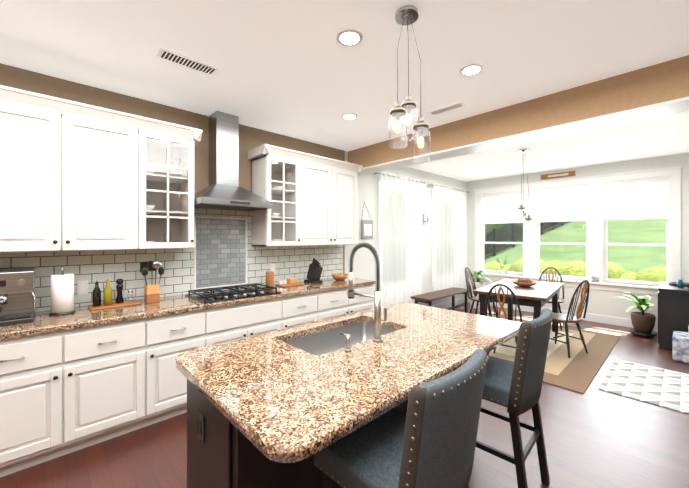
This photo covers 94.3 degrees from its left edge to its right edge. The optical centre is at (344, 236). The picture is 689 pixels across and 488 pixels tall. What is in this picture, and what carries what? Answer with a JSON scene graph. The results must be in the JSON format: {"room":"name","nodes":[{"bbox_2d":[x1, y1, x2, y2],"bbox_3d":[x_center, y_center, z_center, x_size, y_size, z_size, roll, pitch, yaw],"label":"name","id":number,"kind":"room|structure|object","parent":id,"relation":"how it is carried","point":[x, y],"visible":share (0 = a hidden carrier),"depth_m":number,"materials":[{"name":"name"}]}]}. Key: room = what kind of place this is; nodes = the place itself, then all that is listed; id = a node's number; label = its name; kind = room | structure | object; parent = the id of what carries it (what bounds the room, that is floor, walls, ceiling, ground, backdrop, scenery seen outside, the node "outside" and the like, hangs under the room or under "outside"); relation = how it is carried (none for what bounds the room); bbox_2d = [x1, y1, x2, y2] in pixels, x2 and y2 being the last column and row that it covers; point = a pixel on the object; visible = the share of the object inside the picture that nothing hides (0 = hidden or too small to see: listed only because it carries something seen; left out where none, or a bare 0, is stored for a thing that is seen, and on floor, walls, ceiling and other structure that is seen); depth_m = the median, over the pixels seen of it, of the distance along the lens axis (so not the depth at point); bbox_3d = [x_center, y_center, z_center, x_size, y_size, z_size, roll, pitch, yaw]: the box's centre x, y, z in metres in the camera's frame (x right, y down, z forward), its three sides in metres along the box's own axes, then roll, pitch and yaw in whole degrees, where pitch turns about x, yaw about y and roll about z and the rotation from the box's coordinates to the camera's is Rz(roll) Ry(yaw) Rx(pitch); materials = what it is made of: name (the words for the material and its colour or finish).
{"room":"kitchen","nodes":[
{"label":"kitchen","id":0,"kind":"room"},
{"bbox_2d":[0,63,465,306],"bbox_3d":[-0.814,0.110,4.005,10.000,2.740,0.150,0,0,-43],"label":"wall","id":1,"kind":"structure","parent":0,"point":[250,138],"depth_m":3.64,"materials":[{"name":"paint"}]},
{"bbox_2d":[0,85,147,252],"bbox_3d":[-2.143,-0.442,2.405,1.060,1.062,0.334,0,0,-43],"label":"upper cabinet","id":2,"kind":"object","parent":1,"relation":"attached to","point":[76,176],"depth_m":2.31,"materials":[{"name":"white wood"}]},
{"bbox_2d":[0,208,342,311],"bbox_3d":[-1.684,0.140,3.070,4.550,0.865,0.016,0,0,-43],"label":"backsplash","id":3,"kind":"structure","parent":1,"relation":"attached to","point":[223,252],"depth_m":3.23,"materials":[{"name":"tile"}]},
{"bbox_2d":[194,111,272,210],"bbox_3d":[-1.162,-0.775,3.230,0.714,0.967,0.500,0,0,-43],"label":"range hood","id":4,"kind":"object","parent":1,"relation":"attached to","point":[223,190],"visible":0.96,"depth_m":3.22,"materials":[{"name":"silver metal"}]},
{"bbox_2d":[279,152,358,243],"bbox_3d":[-0.304,-0.441,4.139,1.015,1.062,0.346,0,0,-43],"label":"upper cabinet","id":5,"kind":"object","parent":1,"relation":"attached to","point":[313,198],"depth_m":3.90,"materials":[{"name":"white wood"}]},
{"bbox_2d":[361,202,372,237],"bbox_3d":[0.353,-0.265,4.968,0.240,0.573,0.037,0,0,-43],"label":"picture frame","id":6,"kind":"object","parent":1,"relation":"attached to","point":[366,228],"visible":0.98,"depth_m":4.94,"materials":[{"name":"grey"}]},
{"bbox_2d":[378,181,379,269],"bbox_3d":[0.900,0.039,5.584,1.130,1.885,0.192,0,0,-43],"label":"window","id":7,"kind":"structure","parent":1,"relation":"in","point":[379,220],"depth_m":5.17,"materials":[{"name":"white"}]},
{"bbox_2d":[374,171,424,306],"bbox_3d":[0.974,0.064,5.497,1.401,2.235,0.115,0,0,-43],"label":"curtain","id":8,"kind":"object","parent":1,"relation":"hanging from","point":[400,274],"visible":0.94,"depth_m":5.44,"materials":[{"name":"white fabric"}]},
{"bbox_2d":[423,214,428,223],"bbox_3d":[1.556,-0.338,6.039,0.080,0.200,0.122,0,0,-43],"label":"wall sconce","id":9,"kind":"object","parent":1,"relation":"attached to","point":[424,219],"visible":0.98,"depth_m":6.05,"materials":[{"name":"grey metal"}]},
{"bbox_2d":[431,191,433,286],"bbox_3d":[2.125,0.041,6.734,1.290,1.885,0.192,0,0,-43],"label":"window","id":10,"kind":"structure","parent":1,"relation":"in","point":[432,238],"depth_m":6.27,"materials":[{"name":"white"}]},
{"bbox_2d":[432,297,464,308],"bbox_3d":[1.394,1.417,5.963,3.800,0.130,0.015,0,0,-43],"label":"baseboard","id":11,"kind":"structure","parent":1,"relation":"attached to","point":[458,301],"depth_m":6.72,"materials":[{"name":"white"}]},
{"bbox_2d":[429,182,469,290],"bbox_3d":[2.207,0.066,6.654,1.581,2.235,0.115,0,0,-43],"label":"curtain","id":12,"kind":"object","parent":1,"relation":"hanging from","point":[450,233],"visible":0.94,"depth_m":6.59,"materials":[{"name":"white fabric"}]},
{"bbox_2d":[0,302,688,487],"bbox_3d":[1.496,1.508,1.542,10.000,0.060,6.900,0,0,-43],"label":"floor","id":13,"kind":"structure","parent":0,"point":[595,436],"depth_m":2.23,"materials":[{"name":"brown wood"}]},
{"bbox_2d":[0,317,155,476],"bbox_3d":[-2.048,1.045,2.316,1.052,0.866,0.617,0,0,-43],"label":"base cabinet","id":14,"kind":"object","parent":13,"relation":"on","point":[65,392],"depth_m":2.13,"materials":[{"name":"white wood"}]},
{"bbox_2d":[156,308,215,422],"bbox_3d":[-1.548,1.046,2.785,0.562,0.866,0.617,0,0,-43],"label":"base cabinet","id":15,"kind":"object","parent":13,"relation":"on","point":[176,334],"depth_m":2.56,"materials":[{"name":"white wood"}]},
{"bbox_2d":[216,297,287,344],"bbox_3d":[-1.114,1.046,3.192,0.872,0.866,0.617,0,0,-43],"label":"base cabinet","id":16,"kind":"object","parent":13,"relation":"on","point":[240,321],"depth_m":2.99,"materials":[{"name":"white wood"}]},
{"bbox_2d":[179,370,407,487],"bbox_3d":[0.051,1.045,1.958,1.780,0.866,0.583,0,0,-43],"label":"kitchen island","id":17,"kind":"object","parent":13,"relation":"on","point":[218,456],"depth_m":1.28,"materials":[{"name":"wood"}]},
{"bbox_2d":[176,302,520,473],"bbox_3d":[0.182,0.592,1.826,1.870,0.040,0.990,0,0,-43],"label":"island countertop","id":18,"kind":"structure","parent":17,"relation":"on","point":[292,402],"depth_m":1.36,"materials":[{"name":"beige stone"}]},
{"bbox_2d":[288,322,395,353],"bbox_3d":[0.005,0.709,1.927,0.758,0.218,0.408,0,0,-43],"label":"sink","id":19,"kind":"object","parent":18,"relation":"in","point":[323,340],"depth_m":2.13,"materials":[{"name":"silver metal"}]},
{"bbox_2d":[340,333,351,351],"bbox_3d":[0.006,0.530,1.611,0.035,0.082,0.073,0,0,-43],"label":"soap dispenser","id":20,"kind":"object","parent":18,"relation":"on","point":[348,349],"visible":0.98,"depth_m":1.59,"materials":[{"name":"silver metal"}]},
{"bbox_2d":[347,242,386,341],"bbox_3d":[0.131,0.301,1.849,0.103,0.539,0.260,0,0,-43],"label":"faucet","id":21,"kind":"object","parent":18,"relation":"on","point":[378,323],"visible":1,"depth_m":1.76,"materials":[{"name":"silver metal"}]},
{"bbox_2d":[288,292,323,327],"bbox_3d":[-0.673,1.047,3.606,0.582,0.866,0.617,0,0,-43],"label":"base cabinet","id":22,"kind":"object","parent":13,"relation":"on","point":[306,308],"depth_m":3.43,"materials":[{"name":"white wood"}]},
{"bbox_2d":[324,284,373,319],"bbox_3d":[-0.185,1.047,4.064,1.001,0.866,0.617,0,0,-43],"label":"base cabinet","id":23,"kind":"object","parent":13,"relation":"on","point":[337,303],"depth_m":3.83,"materials":[{"name":"white wood"}]},
{"bbox_2d":[0,277,375,339],"bbox_3d":[-1.470,0.593,2.848,4.560,0.040,0.633,0,0,-43],"label":"countertop","id":24,"kind":"structure","parent":23,"relation":"on","point":[44,322],"depth_m":2.48,"materials":[{"name":"stone"}]},
{"bbox_2d":[0,268,34,325],"bbox_3d":[-2.307,0.400,2.151,0.325,0.340,0.410,0,0,-43],"label":"espresso machine","id":25,"kind":"object","parent":24,"relation":"on","point":[17,295],"visible":1,"depth_m":2.13,"materials":[{"name":"grey metal"}]},
{"bbox_2d":[49,267,75,315],"bbox_3d":[-2.107,0.400,2.387,0.150,0.342,0.150,0,0,-43],"label":"paper towel holder","id":26,"kind":"object","parent":24,"relation":"on","point":[62,293],"visible":1,"depth_m":2.34,"materials":[{"name":"white paper"}]},
{"bbox_2d":[88,277,141,309],"bbox_3d":[-1.907,0.449,2.656,0.340,0.243,0.200,0,0,-43],"label":"tray","id":27,"kind":"object","parent":24,"relation":"on","point":[107,300],"visible":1,"depth_m":2.60,"materials":[{"name":"brown wood"}]},
{"bbox_2d":[140,260,164,302],"bbox_3d":[-1.681,0.388,2.805,0.197,0.366,0.114,0,0,-43],"label":"utensil crock","id":28,"kind":"object","parent":24,"relation":"on","point":[152,293],"visible":1,"depth_m":2.78,"materials":[{"name":"brown wood"}]},
{"bbox_2d":[185,283,280,302],"bbox_3d":[-1.098,0.546,3.182,0.760,0.052,0.520,0,0,-43],"label":"cooktop","id":29,"kind":"object","parent":24,"relation":"in","point":[230,293],"visible":1,"depth_m":3.10,"materials":[{"name":"black metal"}]},
{"bbox_2d":[266,271,273,286],"bbox_3d":[-0.850,0.483,3.634,0.094,0.177,0.094,0,0,-43],"label":"canister","id":30,"kind":"object","parent":24,"relation":"on","point":[269,278],"visible":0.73,"depth_m":3.60,"materials":[{"name":"orange wood"}]},
{"bbox_2d":[275,278,303,286],"bbox_3d":[-0.647,0.534,3.784,0.280,0.075,0.200,0,0,-43],"label":"tray","id":31,"kind":"object","parent":24,"relation":"on","point":[289,282],"visible":1,"depth_m":3.78,"materials":[{"name":"brown wood"}]},
{"bbox_2d":[304,258,322,283],"bbox_3d":[-0.387,0.416,4.003,0.120,0.313,0.238,0,0,-43],"label":"knife block","id":32,"kind":"object","parent":24,"relation":"on","point":[315,269],"visible":1,"depth_m":3.94,"materials":[{"name":"black paint"}]},
{"bbox_2d":[331,273,348,280],"bbox_3d":[-0.060,0.531,4.225,0.230,0.082,0.230,0,0,-43],"label":"fruit bowl","id":33,"kind":"object","parent":24,"relation":"on","point":[339,276],"visible":1,"depth_m":4.15,"materials":[{"name":"brown wood"}]},
{"bbox_2d":[314,349,487,487],"bbox_3d":[0.222,0.955,1.222,0.543,1.045,0.477,0,0,45],"label":"bar stool","id":34,"kind":"object","parent":13,"relation":"on","point":[428,438],"visible":0.96,"depth_m":1.05,"materials":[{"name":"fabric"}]},
{"bbox_2d":[411,287,468,312],"bbox_3d":[1.815,1.257,5.908,1.500,0.450,0.370,0,0,-43],"label":"bench","id":35,"kind":"object","parent":13,"relation":"on","point":[429,297],"visible":0.81,"depth_m":5.82,"materials":[{"name":"brown wood"}]},
{"bbox_2d":[469,270,491,308],"bbox_3d":[2.808,1.094,6.663,0.506,0.778,0.530,0,0,-43],"label":"potted plant","id":36,"kind":"object","parent":13,"relation":"on","point":[479,282],"visible":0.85,"depth_m":6.61,"materials":[{"name":"green plant"}]},
{"bbox_2d":[475,308,553,487],"bbox_3d":[0.924,0.956,1.922,0.543,1.045,0.477,0,0,44],"label":"bar stool","id":37,"kind":"object","parent":13,"relation":"on","point":[515,387],"visible":0.54,"depth_m":1.69,"materials":[{"name":"fabric"}]},
{"bbox_2d":[487,314,621,393],"bbox_3d":[2.566,1.475,4.604,2.650,0.011,1.900,0,0,-43],"label":"dining rug","id":38,"kind":"object","parent":13,"relation":"on","point":[578,369],"visible":0.38,"depth_m":3.96,"materials":[{"name":"beige fabric"}]},
{"bbox_2d":[465,267,496,316],"bbox_3d":[2.293,0.994,5.363,0.520,0.945,0.440,0,0,41],"label":"dining chair","id":39,"kind":"object","parent":38,"relation":"on","point":[475,297],"visible":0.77,"depth_m":5.41,"materials":[{"name":"brown wood"}]},
{"bbox_2d":[485,284,522,354],"bbox_3d":[1.886,0.992,3.714,0.440,0.945,0.520,0,0,41],"label":"dining chair","id":40,"kind":"object","parent":38,"relation":"on","point":[503,302],"visible":0.44,"depth_m":3.55,"materials":[{"name":"brown wood"}]},
{"bbox_2d":[473,278,563,331],"bbox_3d":[2.559,1.092,4.611,0.840,0.752,1.640,0,0,41],"label":"dining table","id":41,"kind":"object","parent":38,"relation":"on","point":[538,295],"visible":0.54,"depth_m":4.24,"materials":[{"name":"brown wood"}]},
{"bbox_2d":[511,278,537,286],"bbox_3d":[2.609,0.659,4.631,0.340,0.110,0.340,0,0,-43],"label":"centerpiece","id":42,"kind":"object","parent":41,"relation":"on","point":[524,282],"visible":1,"depth_m":4.56,"materials":[{"name":"brown wood"}]},
{"bbox_2d":[533,267,564,329],"bbox_3d":[3.395,0.994,5.306,0.440,0.945,0.520,0,0,41],"label":"dining chair","id":43,"kind":"object","parent":38,"relation":"on","point":[559,300],"visible":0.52,"depth_m":5.36,"materials":[{"name":"brown wood"}]},
{"bbox_2d":[549,280,589,357],"bbox_3d":[2.812,0.992,4.083,0.440,0.945,0.520,0,0,-26],"label":"dining chair","id":44,"kind":"object","parent":38,"relation":"on","point":[565,318],"visible":0.88,"depth_m":3.94,"materials":[{"name":"brown wood"}]},
{"bbox_2d":[618,292,656,337],"bbox_3d":[4.335,1.154,4.807,0.746,0.654,0.514,0,0,-43],"label":"floor plant","id":45,"kind":"object","parent":13,"relation":"on","point":[643,322],"visible":1,"depth_m":4.74,"materials":[{"name":"green plant"}]},
{"bbox_2d":[599,359,688,413],"bbox_3d":[3.123,1.475,3.214,1.120,0.008,0.730,0,0,-43],"label":"geometric rug","id":46,"kind":"object","parent":13,"relation":"on","point":[665,388],"visible":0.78,"depth_m":3.18,"materials":[{"name":"white fabric"}]},
{"bbox_2d":[658,282,688,350],"bbox_3d":[4.639,1.081,4.390,0.940,0.800,0.442,0,0,-43],"label":"base cabinet","id":47,"kind":"object","parent":13,"relation":"on","point":[673,308],"visible":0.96,"depth_m":4.15,"materials":[{"name":"black paint"}]},
{"bbox_2d":[667,282,688,286],"bbox_3d":[4.737,0.665,4.476,0.320,0.028,0.320,0,0,-43],"label":"decorative tray","id":48,"kind":"object","parent":47,"relation":"on","point":[675,283],"visible":0.6,"depth_m":4.51,"materials":[{"name":"black"}]},
{"bbox_2d":[677,279,683,286],"bbox_3d":[4.534,0.629,4.312,0.068,0.100,0.070,0,0,-43],"label":"decorative vase","id":49,"kind":"object","parent":47,"relation":"on","point":[680,283],"visible":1,"depth_m":4.29,"materials":[{"name":"teal ceramic"}]},
{"bbox_2d":[672,331,688,363],"bbox_3d":[4.133,1.277,3.825,0.370,0.406,0.280,0,0,-43],"label":"tote bag","id":50,"kind":"object","parent":13,"relation":"on","point":[680,346],"visible":1,"depth_m":3.76,"materials":[{"name":"white fabric"}]},
{"bbox_2d":[0,0,688,181],"bbox_3d":[1.496,-1.302,1.546,10.000,0.080,6.900,0,0,-43],"label":"ceiling","id":51,"kind":"structure","parent":0,"point":[293,68],"depth_m":2.25,"materials":[{"name":"white paint"}]},
{"bbox_2d":[155,47,219,75],"bbox_3d":[-1.126,-1.255,2.308,0.400,0.010,0.140,0,0,-43],"label":"ceiling vent","id":52,"kind":"object","parent":51,"relation":"in","point":[179,59],"visible":1,"depth_m":2.29,"materials":[{"name":"white metal"}]},
{"bbox_2d":[336,29,362,46],"bbox_3d":[0.033,-1.257,2.023,0.170,0.007,0.170,0,0,-43],"label":"recessed light","id":53,"kind":"object","parent":51,"relation":"in","point":[349,37],"visible":1,"depth_m":2.01,"materials":[{"name":"white"}]},
{"bbox_2d":[342,113,357,119],"bbox_3d":[0.053,-1.256,3.346,0.170,0.007,0.170,0,0,-43],"label":"recessed light","id":54,"kind":"object","parent":51,"relation":"in","point":[349,116],"visible":1,"depth_m":3.33,"materials":[{"name":"white"}]},
{"bbox_2d":[388,5,430,162],"bbox_3d":[0.362,-0.839,1.781,0.218,0.842,0.208,0,0,-43],"label":"pendant light","id":55,"kind":"object","parent":51,"relation":"hanging from","point":[405,15],"visible":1,"depth_m":1.78,"materials":[{"name":"clear glass"}]},
{"bbox_2d":[427,101,466,115],"bbox_3d":[1.002,-1.254,3.139,0.120,0.010,0.360,0,0,-43],"label":"ceiling vent","id":56,"kind":"object","parent":51,"relation":"in","point":[448,108],"visible":1,"depth_m":3.11,"materials":[{"name":"white metal"}]},
{"bbox_2d":[459,64,482,75],"bbox_3d":[0.957,-1.257,2.412,0.170,0.007,0.170,0,0,-43],"label":"recessed light","id":57,"kind":"object","parent":51,"relation":"in","point":[471,69],"visible":1,"depth_m":2.41,"materials":[{"name":"white"}]},
{"bbox_2d":[517,149,532,231],"bbox_3d":[2.599,-0.661,4.601,0.214,1.192,0.198,0,0,-43],"label":"dining pendant light","id":58,"kind":"object","parent":51,"relation":"hanging from","point":[521,207],"visible":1,"depth_m":4.59,"materials":[{"name":"silver metal"}]},
{"bbox_2d":[348,55,688,174],"bbox_3d":[1.388,-1.105,3.501,0.310,0.310,3.600,0,0,-43],"label":"header beam","id":59,"kind":"structure","parent":0,"point":[655,91],"depth_m":2.83,"materials":[{"name":"brown"}]},
{"bbox_2d":[466,152,688,322],"bbox_3d":[4.112,0.112,5.953,0.150,2.740,3.750,0,0,-43],"label":"wall","id":60,"kind":"structure","parent":0,"point":[606,303],"depth_m":5.45,"materials":[{"name":"white paint"}]},
{"bbox_2d":[541,171,574,179],"bbox_3d":[3.980,-1.148,5.968,0.019,0.090,0.550,0,0,-43],"label":"sign","id":61,"kind":"object","parent":60,"relation":"attached to","point":[559,175],"visible":1,"depth_m":5.95,"materials":[{"name":"beige wood"}]},
{"bbox_2d":[468,298,657,331],"bbox_3d":[4.010,1.417,5.939,0.015,0.130,3.570,0,0,-43],"label":"baseboard","id":62,"kind":"structure","parent":60,"relation":"attached to","point":[624,322],"depth_m":5.53,"materials":[{"name":"white wood"}]},
{"bbox_2d":[472,166,682,294],"bbox_3d":[4.021,-0.075,5.999,0.220,1.975,3.220,0,0,-43],"label":"window","id":63,"kind":"structure","parent":60,"relation":"in","point":[596,203],"depth_m":5.59,"materials":[{"name":"white wood"}]},
{"bbox_2d":[496,255,508,273],"bbox_3d":[3.299,0.581,6.693,0.152,0.400,0.262,0,0,-43],"label":"potted plant","id":64,"kind":"object","parent":63,"relation":"on","point":[502,271],"visible":1,"depth_m":6.67,"materials":[{"name":"white ceramic"}]},
{"bbox_2d":[591,276,598,281],"bbox_3d":[4.343,0.736,5.532,0.042,0.088,0.100,0,0,-43],"label":"box","id":65,"kind":"object","parent":63,"relation":"on","point":[594,279],"visible":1,"depth_m":5.52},
{"label":"outside","id":66,"kind":"structure","parent":0,"visible":0},
{"bbox_2d":[485,219,665,281],"bbox_3d":[26.764,-6.721,29.790,100.000,19.776,80.000,0,0,-43],"label":"garden","id":67,"kind":"object","parent":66,"point":[494,251],"depth_m":13.84,"materials":[{"name":"green plant"}]}
]}

